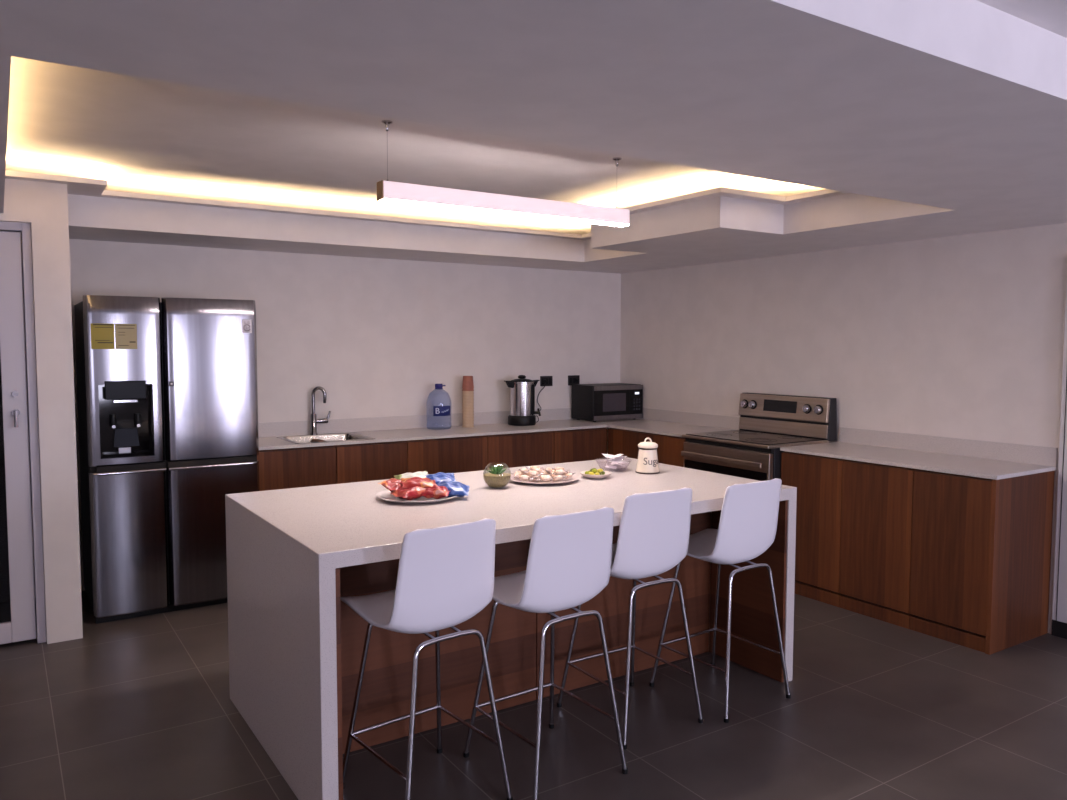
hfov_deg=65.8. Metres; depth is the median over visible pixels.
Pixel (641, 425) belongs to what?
countertop
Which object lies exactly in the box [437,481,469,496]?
snack bag
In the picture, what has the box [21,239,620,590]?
wall
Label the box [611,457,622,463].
sachet
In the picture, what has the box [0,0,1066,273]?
ceiling
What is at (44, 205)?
wall
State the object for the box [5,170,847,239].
trim
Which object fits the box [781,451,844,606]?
base cabinet
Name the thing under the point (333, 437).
sink
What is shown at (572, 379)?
wall socket
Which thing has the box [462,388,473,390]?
paper cup
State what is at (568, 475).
oyster
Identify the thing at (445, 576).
bar stool
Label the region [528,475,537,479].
oyster
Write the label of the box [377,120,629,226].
pendant light
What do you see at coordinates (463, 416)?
paper cup
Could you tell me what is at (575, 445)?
base cabinet
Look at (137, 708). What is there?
floor
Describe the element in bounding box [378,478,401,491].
snack bag
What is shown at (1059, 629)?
baseboard
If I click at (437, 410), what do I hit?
label
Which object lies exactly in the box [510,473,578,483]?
platter
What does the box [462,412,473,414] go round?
paper cup
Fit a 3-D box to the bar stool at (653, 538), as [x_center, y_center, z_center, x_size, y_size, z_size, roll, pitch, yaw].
[0.385,0.824,3.417,0.421,0.968,0.497,-2,4,-33]
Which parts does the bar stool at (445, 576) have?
leg, rail, leg, leg, rail, leg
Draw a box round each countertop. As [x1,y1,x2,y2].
[258,419,732,449]
[780,442,1056,479]
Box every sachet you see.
[601,453,613,458]
[605,461,616,468]
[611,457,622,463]
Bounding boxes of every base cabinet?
[257,439,335,490]
[317,439,406,483]
[406,435,486,473]
[486,431,553,469]
[553,427,606,463]
[608,428,686,466]
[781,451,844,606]
[839,459,915,628]
[909,469,1054,654]
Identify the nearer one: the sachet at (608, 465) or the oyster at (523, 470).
the oyster at (523, 470)
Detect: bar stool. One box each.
[340,518,512,799]
[463,507,627,799]
[557,487,702,749]
[649,478,790,722]
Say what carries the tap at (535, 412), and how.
on the urn
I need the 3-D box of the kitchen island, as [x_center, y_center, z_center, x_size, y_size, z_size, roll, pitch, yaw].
[-0.064,0.845,3.649,2.208,0.895,1.206,-2,4,-33]
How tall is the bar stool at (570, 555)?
0.968 m
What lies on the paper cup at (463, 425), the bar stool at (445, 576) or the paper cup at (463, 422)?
the paper cup at (463, 422)
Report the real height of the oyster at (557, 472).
0.024 m
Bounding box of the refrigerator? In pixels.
[74,295,258,623]
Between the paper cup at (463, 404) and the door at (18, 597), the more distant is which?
the paper cup at (463, 404)
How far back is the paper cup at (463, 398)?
6.33 m
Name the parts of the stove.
door handle, oven door, control panel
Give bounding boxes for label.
[433,406,449,415]
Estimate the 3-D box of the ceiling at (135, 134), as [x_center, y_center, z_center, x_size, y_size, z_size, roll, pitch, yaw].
[-0.925,-1.213,3.405,7.100,0.150,4.677,-2,4,-33]
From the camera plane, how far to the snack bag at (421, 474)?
3.50 m
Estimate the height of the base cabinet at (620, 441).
0.879 m
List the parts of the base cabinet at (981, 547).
door, panel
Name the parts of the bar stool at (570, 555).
leg, rail, leg, leg, rail, leg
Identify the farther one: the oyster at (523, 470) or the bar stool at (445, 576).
the oyster at (523, 470)
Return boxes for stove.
[681,392,836,480]
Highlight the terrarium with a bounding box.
[484,466,510,487]
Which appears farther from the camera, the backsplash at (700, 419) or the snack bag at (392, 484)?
the backsplash at (700, 419)
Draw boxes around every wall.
[0,179,82,643]
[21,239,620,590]
[620,223,1066,633]
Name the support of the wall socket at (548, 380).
attached to the wall at (378, 335)
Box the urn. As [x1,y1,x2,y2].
[504,375,540,425]
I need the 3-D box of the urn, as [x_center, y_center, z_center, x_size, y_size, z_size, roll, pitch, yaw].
[-0.082,-0.001,6.583,0.294,0.398,0.224,0,4,5]
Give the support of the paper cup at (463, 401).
on the paper cup at (463, 404)
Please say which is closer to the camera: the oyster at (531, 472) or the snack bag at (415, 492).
the snack bag at (415, 492)
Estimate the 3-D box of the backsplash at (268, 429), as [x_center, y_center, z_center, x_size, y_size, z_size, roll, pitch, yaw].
[-0.652,0.156,6.462,3.320,0.098,0.012,-2,4,-33]
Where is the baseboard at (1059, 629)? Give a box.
[1051,620,1066,638]
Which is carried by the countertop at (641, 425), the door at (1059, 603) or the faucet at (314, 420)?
the faucet at (314, 420)
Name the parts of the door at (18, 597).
glass pane, handle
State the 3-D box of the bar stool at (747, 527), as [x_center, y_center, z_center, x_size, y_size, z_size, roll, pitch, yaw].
[0.811,0.810,3.641,0.421,0.968,0.497,-3,5,-35]
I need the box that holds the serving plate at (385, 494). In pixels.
[376,489,455,503]
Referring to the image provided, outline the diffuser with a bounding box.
[379,199,628,226]
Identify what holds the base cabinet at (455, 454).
on the floor
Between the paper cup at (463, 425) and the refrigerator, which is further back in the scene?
the paper cup at (463, 425)
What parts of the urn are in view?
handle, tank, lid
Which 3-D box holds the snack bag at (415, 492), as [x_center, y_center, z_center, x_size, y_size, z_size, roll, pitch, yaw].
[-0.499,0.375,3.348,0.103,0.054,0.152,4,5,45]
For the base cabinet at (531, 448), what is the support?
on the floor
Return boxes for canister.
[635,438,659,473]
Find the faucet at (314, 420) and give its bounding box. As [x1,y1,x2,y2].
[310,386,330,434]
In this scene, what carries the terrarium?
on the kitchen island
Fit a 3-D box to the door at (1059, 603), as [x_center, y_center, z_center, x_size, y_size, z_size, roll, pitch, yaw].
[3.288,0.264,3.508,0.024,1.915,1.938,-2,4,-33]
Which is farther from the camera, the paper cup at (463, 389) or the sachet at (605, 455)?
the paper cup at (463, 389)
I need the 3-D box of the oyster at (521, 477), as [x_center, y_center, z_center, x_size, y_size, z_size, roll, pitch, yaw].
[-0.043,0.358,3.802,0.089,0.026,0.038,1,4,20]
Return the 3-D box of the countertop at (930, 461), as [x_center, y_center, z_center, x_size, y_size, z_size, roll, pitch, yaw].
[2.150,0.333,4.747,0.590,0.020,1.336,-2,4,-33]
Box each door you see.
[0,221,46,643]
[1052,282,1066,622]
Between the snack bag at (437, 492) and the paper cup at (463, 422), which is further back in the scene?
the paper cup at (463, 422)
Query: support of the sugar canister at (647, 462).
on the kitchen island
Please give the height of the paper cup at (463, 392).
0.091 m
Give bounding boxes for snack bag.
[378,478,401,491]
[391,486,425,499]
[394,471,427,478]
[401,477,436,487]
[421,485,449,498]
[425,472,455,483]
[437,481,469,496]
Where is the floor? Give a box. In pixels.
[0,591,1066,799]
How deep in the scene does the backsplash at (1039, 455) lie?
4.80 m
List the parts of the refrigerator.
door, control panel, door, kick plate, door, door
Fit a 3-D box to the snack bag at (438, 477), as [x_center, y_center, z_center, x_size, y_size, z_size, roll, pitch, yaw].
[-0.401,0.342,3.494,0.145,0.063,0.091,-1,4,-11]
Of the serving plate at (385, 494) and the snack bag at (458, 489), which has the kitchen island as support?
the serving plate at (385, 494)
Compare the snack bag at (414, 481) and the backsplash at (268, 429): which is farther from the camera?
the backsplash at (268, 429)
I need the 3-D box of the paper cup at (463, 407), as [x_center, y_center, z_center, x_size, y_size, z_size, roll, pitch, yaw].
[-0.506,0.024,6.376,0.094,0.091,0.094,-2,4,-33]
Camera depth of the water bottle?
6.16 m
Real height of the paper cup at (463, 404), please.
0.091 m
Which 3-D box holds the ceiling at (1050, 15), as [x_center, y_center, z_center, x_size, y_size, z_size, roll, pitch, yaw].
[1.418,-0.915,-0.189,7.100,0.265,3.923,-2,4,-33]
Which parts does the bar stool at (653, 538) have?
leg, rail, leg, leg, rail, leg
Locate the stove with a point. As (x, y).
(768, 423)
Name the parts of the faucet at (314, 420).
spout, lever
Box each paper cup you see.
[462,376,473,387]
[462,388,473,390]
[462,391,473,393]
[462,394,473,396]
[462,397,473,399]
[462,400,473,402]
[462,403,473,405]
[462,406,473,408]
[462,409,473,411]
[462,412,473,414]
[462,415,473,418]
[462,418,473,421]
[462,421,473,424]
[462,424,473,427]
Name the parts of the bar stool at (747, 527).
leg, rail, leg, leg, rail, leg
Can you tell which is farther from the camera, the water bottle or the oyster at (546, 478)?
the water bottle
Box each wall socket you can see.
[540,376,552,385]
[568,375,579,385]
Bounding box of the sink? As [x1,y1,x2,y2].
[276,433,374,443]
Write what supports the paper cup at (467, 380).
on the paper cup at (463, 389)
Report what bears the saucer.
on the kitchen island
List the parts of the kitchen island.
panel, panel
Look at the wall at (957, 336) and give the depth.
5.18 m
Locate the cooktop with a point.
(741, 439)
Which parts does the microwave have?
trim, trim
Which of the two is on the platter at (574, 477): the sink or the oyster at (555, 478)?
the oyster at (555, 478)
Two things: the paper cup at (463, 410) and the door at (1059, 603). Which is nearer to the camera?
the door at (1059, 603)
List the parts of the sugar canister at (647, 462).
lid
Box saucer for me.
[580,470,611,478]
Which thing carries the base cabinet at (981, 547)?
on the floor
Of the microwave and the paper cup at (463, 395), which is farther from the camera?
the microwave
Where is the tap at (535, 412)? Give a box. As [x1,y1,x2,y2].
[534,408,540,415]
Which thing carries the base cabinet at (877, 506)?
on the floor
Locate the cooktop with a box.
[682,430,828,448]
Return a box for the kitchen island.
[225,457,796,799]
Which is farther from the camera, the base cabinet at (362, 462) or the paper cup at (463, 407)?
the paper cup at (463, 407)
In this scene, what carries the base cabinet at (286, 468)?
on the floor
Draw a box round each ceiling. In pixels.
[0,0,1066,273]
[6,56,823,233]
[977,0,1066,37]
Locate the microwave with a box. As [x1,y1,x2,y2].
[571,383,642,421]
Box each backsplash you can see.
[258,408,571,436]
[638,408,739,429]
[839,427,1057,466]
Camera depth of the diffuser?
3.67 m
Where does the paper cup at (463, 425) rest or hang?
on the countertop at (641, 425)

